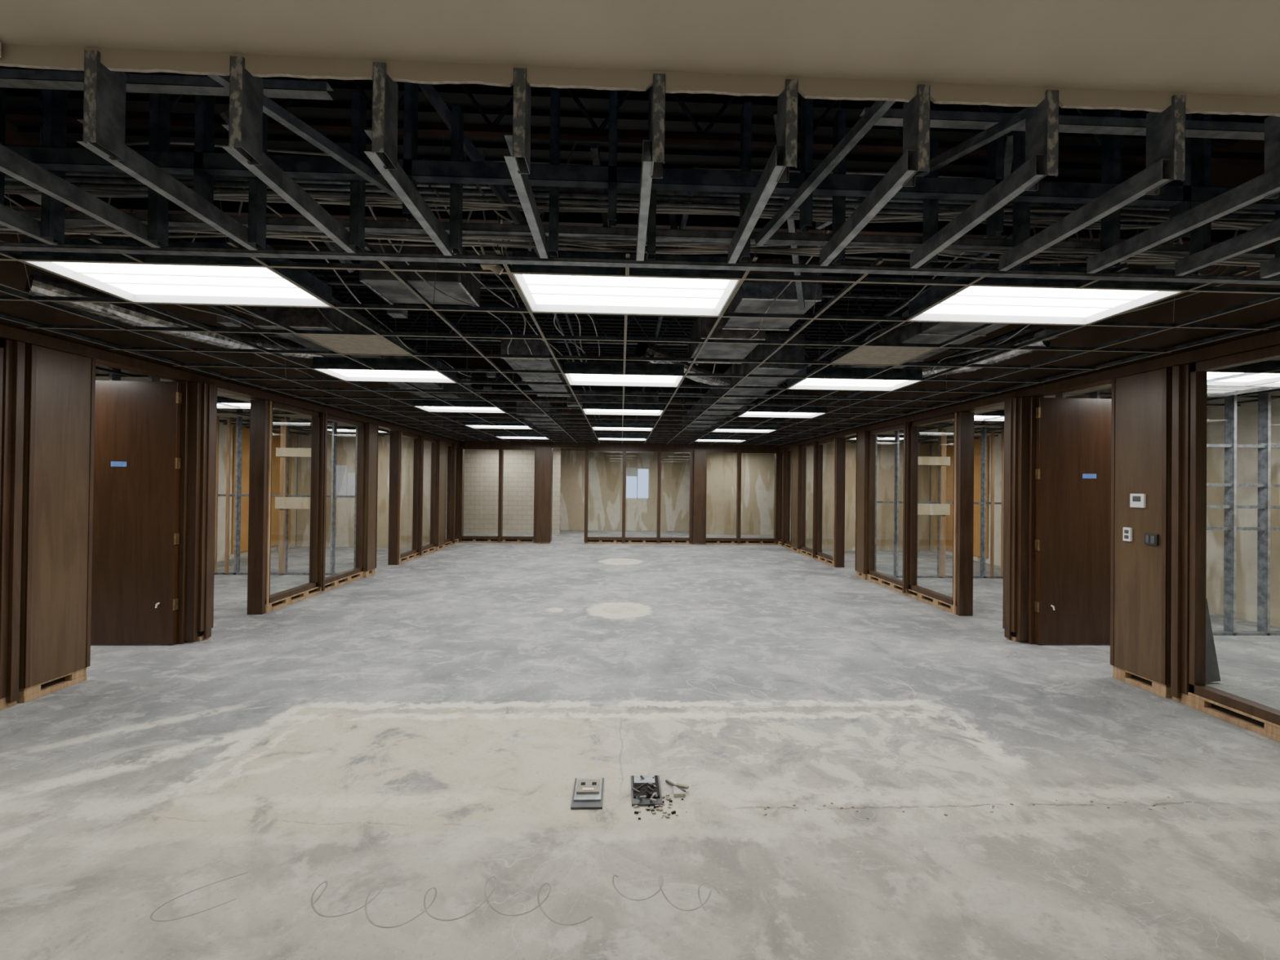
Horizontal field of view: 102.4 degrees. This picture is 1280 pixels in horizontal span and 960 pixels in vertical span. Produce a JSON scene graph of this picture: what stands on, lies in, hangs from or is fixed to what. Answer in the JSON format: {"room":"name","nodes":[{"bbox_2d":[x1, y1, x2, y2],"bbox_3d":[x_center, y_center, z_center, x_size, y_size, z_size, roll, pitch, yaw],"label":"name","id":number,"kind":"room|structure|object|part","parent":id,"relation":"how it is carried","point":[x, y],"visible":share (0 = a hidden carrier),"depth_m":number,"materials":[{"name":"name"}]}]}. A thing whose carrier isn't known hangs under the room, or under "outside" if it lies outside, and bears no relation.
{"room":"unfinished office space","nodes":[
{"label":"unfinished office space","id":0,"kind":"room"},
{"bbox_2d":[95,364,328,561],"bbox_3d":[-6.754,-0.457,9.579,3.400,4.200,16.360,1,0,-2],"label":"wall","id":1,"kind":"structure","parent":0,"point":[293,460],"depth_m":10.90,"materials":[{"name":"beige paint"}]},
{"bbox_2d":[0,120,461,444],"bbox_3d":[-4.700,-1.763,7.767,0.180,1.565,12.350,1,0,-2],"label":"wall","id":2,"kind":"structure","parent":0,"point":[12,273],"depth_m":5.16,"materials":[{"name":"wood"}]},
{"bbox_2d":[172,381,217,644],"bbox_3d":[-4.564,0.326,5.264,0.275,2.630,0.238,1,0,-2],"label":"door frame","id":3,"kind":"structure","parent":2,"relation":"attached to","point":[198,407],"depth_m":5.19,"materials":[{"name":"brown wood"}]},
{"bbox_2d":[90,380,182,644],"bbox_3d":[-5.057,0.321,5.093,0.938,2.603,0.063,1,0,-2],"label":"leaf","id":4,"kind":"object","parent":3,"relation":"attached to","point":[135,505],"depth_m":5.08,"materials":[{"name":"brown wood"}]},
{"bbox_2d":[111,461,126,466],"bbox_3d":[-5.145,-0.157,5.077,0.150,0.050,0.002,1,0,-2],"label":"tape","id":5,"kind":"object","parent":4,"relation":"attached to","point":[113,464],"visible":1,"depth_m":5.08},
{"bbox_3d":[-4.597,0.209,5.106,0.020,2.160,0.053,1,0,-2],"label":"hinges","id":6,"kind":"part","parent":4,"relation":"part of","materials":[{"name":"gold metal"}]},
{"bbox_2d":[378,427,388,432],"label":"recessed light","id":7,"kind":"object","parent":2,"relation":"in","point":[381,431],"depth_m":11.60,"materials":[{"name":"white plastic"}]},
{"bbox_2d":[296,426,431,547],"bbox_3d":[-6.771,0.188,12.807,3.380,2.950,0.100,1,0,-2],"label":"wall","id":8,"kind":"structure","parent":0,"point":[346,443],"depth_m":12.74,"materials":[{"name":"beige paint"}]},
{"bbox_2d":[445,446,560,533],"bbox_3d":[-5.541,0.250,16.455,5.950,2.900,0.100,1,0,-2],"label":"wall","id":9,"kind":"structure","parent":0,"point":[481,485],"depth_m":16.45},
{"bbox_2d":[560,448,689,531],"bbox_3d":[-0.664,-0.334,18.040,16.000,4.200,0.100,1,0,-2],"label":"wall","id":10,"kind":"structure","parent":0,"point":[605,468],"depth_m":17.98,"materials":[{"name":"beige paint"}]},
{"bbox_2d":[625,467,649,499],"bbox_3d":[-0.094,0.123,18.038,0.850,1.100,0.040,1,0,-2],"label":"window","id":11,"kind":"structure","parent":10,"relation":"in","point":[629,471],"depth_m":18.03,"materials":[{"name":"grey glass"}]},
{"bbox_2d":[5,66,1269,394],"bbox_3d":[-0.336,-2.512,9.879,16.200,0.140,16.460,1,0,-2],"label":"deck","id":12,"kind":"object","parent":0,"point":[633,114],"depth_m":3.86,"materials":[{"name":"black metal"}]},
{"bbox_2d":[0,529,1279,959],"bbox_3d":[-0.261,1.748,6.485,16.200,0.100,23.200,1,0,-2],"label":"floor","id":13,"kind":"structure","parent":0,"point":[415,726],"depth_m":2.90,"materials":[{"name":"concrete"}]},
{"bbox_2d":[0,337,4,519],"bbox_3d":[-4.502,0.310,2.636,0.185,2.630,1.985,1,0,-2],"label":"frame","id":14,"kind":"object","parent":13,"relation":"on","point":[2,340],"visible":1,"depth_m":3.62,"materials":[{"name":"brown wood"}]},
{"bbox_2d":[0,338,25,710],"bbox_3d":[-4.559,0.316,3.689,0.170,2.630,0.115,1,0,-2],"label":"column","id":15,"kind":"structure","parent":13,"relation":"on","point":[14,353],"depth_m":3.67,"materials":[{"name":"brown wood"}]},
{"bbox_2d":[17,343,95,702],"bbox_3d":[-4.569,0.318,3.992,0.171,2.630,0.460,1,0,-2],"label":"wood panel","id":16,"kind":"object","parent":13,"relation":"on","point":[59,411],"visible":0.84,"depth_m":3.96,"materials":[{"name":"brown wood"}]},
{"bbox_2d":[108,366,159,381],"bbox_3d":[-6.468,0.155,5.429,3.400,2.930,0.092,1,0,-2],"label":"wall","id":17,"kind":"structure","parent":13,"relation":"on","point":[113,376],"depth_m":5.45,"materials":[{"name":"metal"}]},
{"bbox_2d":[213,408,357,575],"bbox_3d":[-6.618,0.175,8.956,3.360,2.930,0.092,1,0,-2],"label":"wall","id":18,"kind":"structure","parent":13,"relation":"on","point":[237,495],"depth_m":8.96,"materials":[{"name":"metal"}]},
{"bbox_2d":[213,417,311,573],"bbox_3d":[-6.432,0.277,8.886,1.790,2.670,0.059,1,0,-2],"label":"wood blocking","id":19,"kind":"object","parent":18,"relation":"attached to","point":[282,502],"visible":0.66,"depth_m":8.88,"materials":[{"name":"brown wood"}]},
{"bbox_2d":[247,400,364,614],"bbox_3d":[-4.693,0.339,7.528,0.208,2.630,2.465,1,0,0],"label":"frame","id":20,"kind":"object","parent":13,"relation":"on","point":[260,600],"visible":1,"depth_m":6.66,"materials":[{"name":"brown wood"}]},
{"bbox_2d":[355,422,378,577],"bbox_3d":[-4.740,0.347,8.936,0.196,2.630,0.345,1,0,-2],"label":"wood panel","id":21,"kind":"object","parent":13,"relation":"on","point":[371,431],"visible":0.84,"depth_m":8.85,"materials":[{"name":"brown wood"}]},
{"bbox_2d":[387,431,436,564],"bbox_3d":[-4.829,0.360,11.140,0.206,2.630,2.076,1,0,0],"label":"frame","id":22,"kind":"object","parent":13,"relation":"on","point":[395,557],"visible":1,"depth_m":10.91,"materials":[{"name":"brown wood"}]},
{"bbox_2d":[150,871,719,928],"bbox_3d":[-0.767,1.664,2.042,2.188,0.001,0.269,1,0,0],"label":"scribble","id":23,"kind":"object","parent":13,"relation":"on","point":[660,876],"visible":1,"depth_m":2.02,"materials":[{"name":"grey paint"}]},
{"bbox_2d":[430,440,446,551],"bbox_3d":[-4.870,0.367,12.426,0.196,2.630,0.490,1,0,-2],"label":"wood panel","id":24,"kind":"object","parent":13,"relation":"on","point":[441,477],"visible":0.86,"depth_m":12.31,"materials":[{"name":"brown wood"}]},
{"bbox_2d":[444,442,459,547],"bbox_3d":[-4.898,0.373,13.316,0.185,2.630,1.180,1,0,-2],"label":"frame","id":25,"kind":"object","parent":13,"relation":"on","point":[453,468],"visible":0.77,"depth_m":13.33,"materials":[{"name":"brown wood"}]},
{"bbox_2d":[570,777,604,809],"bbox_3d":[-0.276,1.657,2.742,0.160,0.034,0.260,1,0,-2],"label":"box","id":26,"kind":"object","parent":13,"relation":"on","point":[588,793],"visible":1,"depth_m":2.71,"materials":[{"name":"metal"}]},
{"bbox_2d":[457,393,780,544],"bbox_3d":[-0.517,-0.357,14.093,9.000,4.200,0.280,1,0,-2],"label":"frame","id":27,"kind":"object","parent":13,"relation":"on","point":[543,477],"visible":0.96,"depth_m":14.08,"materials":[{"name":"brown wood"}]},
{"bbox_2d":[631,774,662,806],"bbox_3d":[0.034,1.651,2.762,0.160,0.055,0.283,1,0,-2],"label":"box","id":28,"kind":"object","parent":13,"relation":"on","point":[646,790],"visible":1,"depth_m":2.74,"materials":[{"name":"black plastic"}]},
{"bbox_2d":[556,634,915,703],"bbox_3d":[1.134,1.702,4.535,3.492,0.001,1.555,1,0,-19],"label":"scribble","id":29,"kind":"object","parent":13,"relation":"on","point":[839,634],"visible":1,"depth_m":4.25,"materials":[{"name":"grey paint"}]},
{"bbox_2d":[777,447,791,550],"bbox_3d":[3.890,0.476,13.641,0.185,2.630,1.180,1,0,-2],"label":"frame","id":30,"kind":"object","parent":13,"relation":"on","point":[784,453],"visible":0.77,"depth_m":13.65,"materials":[{"name":"brown wood"}]},
{"bbox_2d":[791,444,806,553],"bbox_3d":[3.928,0.470,12.752,0.196,2.630,0.490,1,0,-2],"label":"wood panel","id":31,"kind":"object","parent":13,"relation":"on","point":[796,450],"visible":0.84,"depth_m":12.62,"materials":[{"name":"brown wood"}]},
{"bbox_2d":[800,437,845,567],"bbox_3d":[3.982,0.463,11.466,0.206,2.630,2.076,1,0,-4],"label":"frame","id":32,"kind":"object","parent":13,"relation":"on","point":[837,560],"visible":1,"depth_m":11.22,"materials":[{"name":"brown wood"}]},
{"bbox_2d":[854,431,875,579],"bbox_3d":[4.057,0.450,9.262,0.196,2.630,0.345,1,0,-2],"label":"wood panel","id":33,"kind":"object","parent":13,"relation":"on","point":[862,437],"visible":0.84,"depth_m":9.17,"materials":[{"name":"brown wood"}]},
{"bbox_2d":[633,779,1169,819],"bbox_3d":[1.409,1.676,2.739,2.891,0.036,0.339,1,0,-2],"label":"rubble","id":34,"kind":"object","parent":13,"relation":"on","point":[678,790],"visible":1,"depth_m":2.68,"materials":[{"name":"concrete"}]},
{"bbox_2d":[866,411,974,615],"bbox_3d":[4.115,0.442,7.854,0.208,2.630,2.465,1,0,-4],"label":"frame","id":35,"kind":"object","parent":13,"relation":"on","point":[961,603],"visible":1,"depth_m":7.07,"materials":[{"name":"brown wood"}]},
{"bbox_2d":[875,421,1004,577],"bbox_3d":[5.932,0.323,9.421,3.360,2.930,0.092,1,0,-2],"label":"wall","id":36,"kind":"structure","parent":13,"relation":"on","point":[983,503],"depth_m":9.39,"materials":[{"name":"metal"}]},
{"bbox_2d":[917,429,1004,577],"bbox_3d":[5.749,0.420,9.337,1.790,2.670,0.059,1,0,-2],"label":"wood blocking","id":37,"kind":"object","parent":36,"relation":"attached to","point":[942,508],"visible":0.67,"depth_m":9.32,"materials":[{"name":"brown wood"}]},
{"bbox_2d":[1110,367,1172,697],"bbox_3d":[4.253,0.421,4.318,0.171,2.630,0.460,1,0,-2],"label":"wood panel","id":38,"kind":"object","parent":13,"relation":"on","point":[1141,423],"visible":0.8,"depth_m":4.28,"materials":[{"name":"brown wood"}]},
{"bbox_2d":[1123,527,1132,541],"bbox_3d":[4.158,0.463,4.387,0.024,0.115,0.065,1,0,-2],"label":"electrical outlet","id":39,"kind":"object","parent":38,"relation":"attached to","point":[1127,531],"visible":1,"depth_m":4.37,"materials":[{"name":"white plastic"}]},
{"bbox_2d":[1129,493,1146,507],"bbox_3d":[4.164,0.172,4.304,0.024,0.115,0.115,1,0,-2],"label":"thermostat","id":40,"kind":"object","parent":38,"relation":"attached to","point":[1136,500],"visible":1,"depth_m":4.29,"materials":[{"name":"white plastic"}]},
{"bbox_2d":[1144,533,1159,545],"bbox_3d":[4.165,0.484,4.189,0.024,0.090,0.100,1,0,-2],"label":"outlet plate","id":41,"kind":"object","parent":38,"relation":"attached to","point":[1149,539],"visible":1,"depth_m":4.18,"materials":[{"name":"black plastic"}]},
{"bbox_2d":[1055,386,1279,635],"bbox_3d":[6.043,0.302,5.892,3.400,2.930,0.092,1,0,-2],"label":"wall","id":42,"kind":"structure","parent":13,"relation":"on","point":[1230,445],"depth_m":5.91,"materials":[{"name":"metal"}]},
{"bbox_2d":[1170,364,1190,705],"bbox_3d":[4.265,0.419,4.016,0.170,2.630,0.115,1,0,-2],"label":"column","id":43,"kind":"structure","parent":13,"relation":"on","point":[1180,460],"depth_m":3.99,"materials":[{"name":"brown wood"}]},
{"bbox_2d":[1205,598,1220,682],"bbox_3d":[4.788,1.393,4.447,0.408,0.735,0.070,1,0,-2],"label":"panel","id":44,"kind":"object","parent":13,"relation":"on","point":[1212,673],"visible":0.29,"depth_m":4.43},
{"bbox_2d":[1187,345,1279,742],"bbox_3d":[4.286,0.413,2.961,0.185,2.630,1.985,1,0,-2],"label":"frame","id":45,"kind":"object","parent":13,"relation":"on","point":[1255,717],"visible":1,"depth_m":3.91,"materials":[{"name":"brown wood"}]},
{"bbox_2d":[0,0,1279,116],"bbox_3d":[0.077,-1.332,-1.655,9.200,0.095,6.672,1,0,-2],"label":"ceiling","id":46,"kind":"structure","parent":0,"point":[1223,55],"depth_m":1.57,"materials":[{"name":"paint"}]},
{"bbox_2d":[0,41,1,57],"bbox_3d":[-2.154,-1.325,1.553,0.380,0.050,0.048,1,0,-2],"label":"drywall remnant","id":47,"kind":"object","parent":46,"relation":"attached to","point":[0,42],"visible":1,"depth_m":1.58,"materials":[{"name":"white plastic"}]},
{"bbox_2d":[0,99,1279,452],"bbox_3d":[-0.344,-1.752,9.854,15.960,1.461,16.100,1,0,-2],"label":"ceiling","id":48,"kind":"structure","parent":0,"point":[260,262],"depth_m":4.18,"materials":[{"name":"black metal"}]},
{"bbox_2d":[22,236,332,306],"bbox_3d":[-2.516,-1.152,2.901,1.196,0.118,0.596,1,0,-2],"label":"recessed light","id":49,"kind":"object","parent":48,"relation":"in","point":[151,283],"visible":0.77,"depth_m":2.90,"materials":[{"name":"luminous white plastic diffuser"},{"name":"white painted metal"}]},
{"bbox_2d":[217,395,250,408],"bbox_3d":[-6.134,-1.163,7.650,1.196,0.118,0.596,1,0,-2],"label":"recessed light","id":50,"kind":"object","parent":48,"relation":"in","point":[243,406],"visible":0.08,"depth_m":7.72,"materials":[{"name":"white plastic"}]},
{"bbox_2d":[337,426,355,431],"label":"recessed light","id":51,"kind":"object","parent":48,"relation":"in","point":[348,430],"depth_m":11.54,"materials":[{"name":"white plastic"}]},
{"bbox_2d":[253,297,480,398],"bbox_3d":[-3.137,-1.927,6.950,0.624,1.212,4.924,1,0,-2],"label":"ceiling panel","id":52,"kind":"object","parent":48,"relation":"hanging from","point":[295,317],"visible":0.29,"depth_m":4.78,"materials":[{"name":"metal"}]},
{"bbox_2d":[312,356,456,382],"bbox_3d":[-2.606,-1.137,5.339,1.196,0.118,0.596,1,0,-2],"label":"recessed light","id":53,"kind":"object","parent":48,"relation":"in","point":[345,375],"visible":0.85,"depth_m":5.26,"materials":[{"name":"white plastic"}]},
{"bbox_2d":[359,151,480,306],"bbox_3d":[-1.540,-1.929,3.682,0.674,1.212,0.474,1,0,-2],"label":"air duct","id":54,"kind":"object","parent":48,"relation":"hanging from","point":[463,286],"visible":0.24,"depth_m":3.52,"materials":[{"name":"metal"}]},
{"bbox_2d":[413,400,506,413],"bbox_3d":[-2.696,-1.123,7.777,1.196,0.118,0.596,1,0,-2],"label":"recessed light","id":55,"kind":"object","parent":48,"relation":"in","point":[440,409],"visible":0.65,"depth_m":7.80,"materials":[{"name":"white plastic"}]},
{"bbox_2d":[477,239,503,275],"bbox_3d":[-0.750,-1.142,2.558,0.117,0.190,0.164,1,0,-2],"label":"junction box","id":56,"kind":"object","parent":48,"relation":"attached to","point":[496,268],"visible":0.59,"depth_m":2.60,"materials":[{"name":"metal"}]},
{"bbox_2d":[464,418,532,429],"bbox_3d":[-2.787,-1.109,10.215,1.196,0.118,0.596,1,0,-2],"label":"recessed light","id":57,"kind":"object","parent":48,"relation":"in","point":[465,422],"visible":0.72,"depth_m":10.19,"materials":[{"name":"white plastic"}]},
{"bbox_2d":[495,431,549,439],"bbox_3d":[-2.877,-1.095,12.654,1.196,0.118,0.596,1,0,-2],"label":"recessed light","id":58,"kind":"object","parent":48,"relation":"in","point":[513,437],"visible":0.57,"depth_m":12.37,"materials":[{"name":"white plastic"}]},
{"bbox_2d":[500,312,571,396],"bbox_3d":[-1.279,-1.906,6.769,0.524,1.212,2.424,1,0,-2],"label":"air duct","id":59,"kind":"object","parent":48,"relation":"hanging from","point":[517,346],"visible":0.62,"depth_m":5.91,"materials":[{"name":"metal"}]},
{"bbox_2d":[515,394,565,431],"bbox_3d":[-2.097,-1.862,11.291,0.624,1.262,2.924,1,0,-2],"label":"air duct","id":60,"kind":"object","parent":48,"relation":"hanging from","point":[518,403],"visible":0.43,"depth_m":10.09,"materials":[{"name":"metal"}]},
{"bbox_2d":[567,346,658,407],"bbox_3d":[-0.454,-1.859,8.800,1.524,1.262,0.424,1,0,-2],"label":"air duct","id":61,"kind":"object","parent":48,"relation":"hanging from","point":[587,397],"visible":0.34,"depth_m":8.60,"materials":[{"name":"metal"}]},
{"bbox_2d":[299,333,935,364],"bbox_3d":[-0.123,-1.066,4.210,4.860,0.014,0.590,1,0,-2],"label":"tile","id":62,"kind":"structure","parent":48,"relation":"attached to","point":[361,344],"depth_m":4.19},
{"bbox_2d":[591,421,653,431],"bbox_3d":[-0.349,-1.080,10.306,1.196,0.118,0.596,1,0,-2],"label":"recessed light","id":63,"kind":"object","parent":48,"relation":"in","point":[601,424],"visible":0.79,"depth_m":10.08,"materials":[{"name":"white plastic"}]},
{"bbox_2d":[597,433,647,440],"bbox_3d":[-0.439,-1.066,12.744,1.196,0.118,0.596,1,0,-2],"label":"recessed light","id":64,"kind":"object","parent":48,"relation":"in","point":[625,439],"visible":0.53,"depth_m":12.46,"materials":[{"name":"white plastic"}]},
{"bbox_2d":[582,402,663,415],"bbox_3d":[-0.258,-1.095,7.867,1.196,0.118,0.596,1,0,-2],"label":"recessed light","id":65,"kind":"object","parent":48,"relation":"in","point":[589,411],"visible":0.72,"depth_m":7.87,"materials":[{"name":"white plastic"}]},
{"bbox_2d":[564,361,684,386],"bbox_3d":[-0.168,-1.109,5.429,1.196,0.118,0.596,1,0,-2],"label":"recessed light","id":66,"kind":"object","parent":48,"relation":"in","point":[573,379],"visible":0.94,"depth_m":5.34,"materials":[{"name":"white plastic"}]},
{"bbox_2d":[511,250,740,315],"bbox_3d":[-0.077,-1.123,2.991,1.196,0.118,0.596,1,0,-2],"label":"recessed light","id":67,"kind":"object","parent":48,"relation":"in","point":[542,293],"visible":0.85,"depth_m":2.98,"materials":[{"name":"white plastic"}]},
{"bbox_2d":[5,66,1264,408],"bbox_3d":[-0.278,-2.162,8.183,8.760,0.500,10.550,1,0,-2],"label":"joist","id":68,"kind":"object","parent":48,"relation":"attached to","point":[493,130],"visible":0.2,"depth_m":2.99,"materials":[{"name":"metal"}]},
{"bbox_2d":[4,175,1275,373],"bbox_3d":[-0.189,-1.782,5.657,8.760,0.350,4.800,1,0,-2],"label":"steel beam","id":69,"kind":"structure","parent":48,"relation":"attached to","point":[139,205],"depth_m":3.33,"materials":[{"name":"black metal"}]},
{"bbox_2d":[0,140,1275,386],"bbox_3d":[-0.105,-1.373,4.460,8.491,0.583,4.100,1,0,-2],"label":"cable bundle","id":70,"kind":"object","parent":69,"relation":"hanging from","point":[602,246],"visible":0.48,"depth_m":2.55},
{"bbox_2d":[25,270,322,358],"bbox_3d":[-3.839,-1.364,4.644,0.325,0.345,2.345,1,0,16],"label":"flexible duct","id":71,"kind":"object","parent":70,"relation":"attached to","point":[41,284],"visible":0.6,"depth_m":4.00,"materials":[{"name":"metal"}]},
{"bbox_2d":[0,49,1279,310],"bbox_3d":[-0.077,-1.494,2.543,8.640,0.937,1.768,1,0,-2],"label":"framing","id":72,"kind":"object","parent":48,"relation":"attached to","point":[1179,143],"visible":0.89,"depth_m":2.23,"materials":[{"name":"metal"}]},
{"bbox_2d":[4,68,1275,430],"bbox_3d":[-0.283,-1.885,8.256,8.600,1.212,11.500,1,0,-2],"label":"conduit","id":73,"kind":"object","parent":48,"relation":"attached to","point":[688,198],"visible":0.27,"depth_m":2.69,"materials":[{"name":"metal"}]},
{"bbox_2d":[694,435,746,442],"bbox_3d":[1.999,-1.037,12.834,1.196,0.118,0.596,1,0,-2],"label":"recessed light","id":74,"kind":"object","parent":48,"relation":"in","point":[698,440],"visible":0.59,"depth_m":12.56,"materials":[{"name":"white plastic"}]},
{"bbox_2d":[687,316,765,364],"bbox_3d":[0.813,-1.868,4.995,0.574,1.262,0.924,1,0,-2],"label":"air duct","id":75,"kind":"object","parent":48,"relation":"hanging from","point":[702,326],"visible":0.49,"depth_m":4.79,"materials":[{"name":"metal"}]},
{"bbox_2d":[682,334,804,430],"bbox_3d":[1.435,-1.835,9.120,0.524,1.262,6.924,1,0,-2],"label":"air duct","id":76,"kind":"object","parent":48,"relation":"hanging from","point":[788,352],"visible":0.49,"depth_m":6.39,"materials":[{"name":"metal"}]},
{"bbox_2d":[635,341,731,385],"bbox_3d":[0.614,-1.343,6.210,0.264,0.282,1.865,0,0,39],"label":"flexible duct","id":77,"kind":"object","parent":76,"relation":"attached to","point":[643,349],"visible":0.58,"depth_m":5.89,"materials":[{"name":"metal"}]},
{"bbox_2d":[711,422,777,432],"bbox_3d":[2.089,-1.052,10.396,1.196,0.118,0.596,1,0,-2],"label":"recessed light","id":78,"kind":"object","parent":48,"relation":"in","point":[712,426],"visible":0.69,"depth_m":10.41,"materials":[{"name":"white plastic"}]},
{"bbox_2d":[722,161,822,330],"bbox_3d":[1.000,-1.887,4.001,0.574,1.232,0.724,1,0,-2],"label":"air duct","id":79,"kind":"object","parent":48,"relation":"hanging from","point":[753,296],"visible":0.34,"depth_m":3.69,"materials":[{"name":"metal"}]},
{"bbox_2d":[737,405,826,417],"bbox_3d":[2.180,-1.066,7.958,1.196,0.118,0.596,1,0,-2],"label":"recessed light","id":80,"kind":"object","parent":48,"relation":"in","point":[788,415],"visible":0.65,"depth_m":7.99,"materials":[{"name":"white plastic"}]},
{"bbox_2d":[787,366,922,391],"bbox_3d":[2.270,-1.080,5.519,1.196,0.118,0.596,1,0,-2],"label":"recessed light","id":81,"kind":"object","parent":48,"relation":"in","point":[806,384],"visible":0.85,"depth_m":5.45,"materials":[{"name":"white plastic"}]},
{"bbox_2d":[848,434,903,439],"bbox_3d":[5.481,-1.004,11.742,1.196,0.118,0.596,1,0,-2],"label":"recessed light","id":82,"kind":"object","parent":48,"relation":"in","point":[884,438],"visible":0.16,"depth_m":11.96,"materials":[{"name":"white plastic"}]},
{"bbox_2d":[831,253,1081,368],"bbox_3d":[2.833,-1.894,5.170,0.624,1.162,2.924,1,0,-2],"label":"air duct","id":83,"kind":"object","parent":48,"relation":"hanging from","point":[915,332],"visible":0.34,"depth_m":4.81,"materials":[{"name":"metal"}]},
{"bbox_2d":[903,328,1050,377],"bbox_3d":[3.446,-1.288,5.616,0.361,0.326,1.878,1,0,-13],"label":"flexible duct","id":84,"kind":"object","parent":48,"relation":"hanging from","point":[1026,337],"visible":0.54,"depth_m":5.14,"materials":[{"name":"metal"}]},
{"bbox_2d":[973,409,1004,421],"bbox_3d":[5.617,-1.026,8.085,1.196,0.118,0.596,1,0,-2],"label":"recessed light","id":85,"kind":"object","parent":48,"relation":"in","point":[1000,411],"visible":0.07,"depth_m":8.15,"materials":[{"name":"white plastic"}]},
{"bbox_2d":[908,263,1184,324],"bbox_3d":[2.361,-1.095,3.081,1.196,0.118,0.596,1,0,-2],"label":"recessed light","id":86,"kind":"object","parent":48,"relation":"in","point":[971,304],"visible":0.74,"depth_m":3.09,"materials":[{"name":"glowing white plastic diffuser"},{"name":"white painted metal"}]},
{"bbox_2d":[1207,360,1279,386],"bbox_3d":[5.730,-1.044,5.037,1.196,0.118,0.596,1,0,-2],"label":"recessed light","id":87,"kind":"object","parent":48,"relation":"in","point":[1261,378],"visible":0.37,"depth_m":5.07,"materials":[{"name":"white plastic"}]},
{"bbox_2d":[1251,381,1279,386],"bbox_3d":[6.949,-1.029,5.082,1.196,0.118,0.596,1,0,-2],"label":"recessed light","id":88,"kind":"object","parent":48,"relation":"in","point":[1273,384],"visible":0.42,"depth_m":5.34,"materials":[{"name":"white plastic"}]},
{"bbox_2d":[95,363,1213,440],"bbox_3d":[-0.256,-1.048,7.257,15.400,0.014,10.350,1,0,-2],"label":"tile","id":89,"kind":"structure","parent":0,"point":[98,378],"depth_m":7.32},
{"bbox_2d":[706,452,791,534],"bbox_3d":[4.516,0.370,17.127,5.500,2.900,0.100,1,0,-2],"label":"wall partition","id":90,"kind":"structure","parent":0,"point":[757,469],"depth_m":17.03,"materials":[{"name":"beige paint"}]},
{"bbox_2d":[805,436,930,551],"bbox_3d":[5.800,0.335,13.272,3.380,2.950,0.100,1,0,-2],"label":"wall","id":91,"kind":"structure","parent":0,"point":[886,451],"depth_m":13.23,"materials":[{"name":"beige paint"}]},
{"bbox_2d":[777,139,1279,449],"bbox_3d":[4.153,-1.659,8.094,0.180,1.565,12.350,1,0,-2],"label":"wall","id":92,"kind":"structure","parent":0,"point":[1232,175],"depth_m":4.66,"materials":[{"name":"brown wood"}]},
{"bbox_2d":[1002,396,1044,644],"bbox_3d":[4.154,0.428,5.586,0.275,2.630,0.238,1,0,-2],"label":"door frame","id":93,"kind":"structure","parent":92,"relation":"attached to","point":[1020,413],"depth_m":5.50,"materials":[{"name":"brown wood"}]},
{"bbox_2d":[1034,397,1111,644],"bbox_3d":[4.658,0.434,5.453,0.938,2.603,0.062,1,0,-2],"label":"leaf","id":94,"kind":"object","parent":93,"relation":"attached to","point":[1073,562],"depth_m":5.44,"materials":[{"name":"brown wood"}]},
{"bbox_3d":[4.201,0.313,5.431,0.020,2.160,0.053,1,0,-2],"label":"hinges","id":95,"kind":"part","parent":94,"relation":"part of","materials":[{"name":"gold metal"}]},
{"bbox_2d":[1082,473,1096,478],"bbox_3d":[4.758,-0.041,5.444,0.150,0.050,0.002,1,0,-2],"label":"tape","id":96,"kind":"object","parent":94,"relation":"attached to","point":[1084,475],"visible":1,"depth_m":5.44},
{"bbox_2d":[902,358,1279,627],"bbox_3d":[6.036,-0.307,10.053,3.400,4.200,16.360,1,0,-2],"label":"framing","id":97,"kind":"structure","parent":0,"point":[1247,413],"depth_m":6.84,"materials":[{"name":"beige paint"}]}
]}

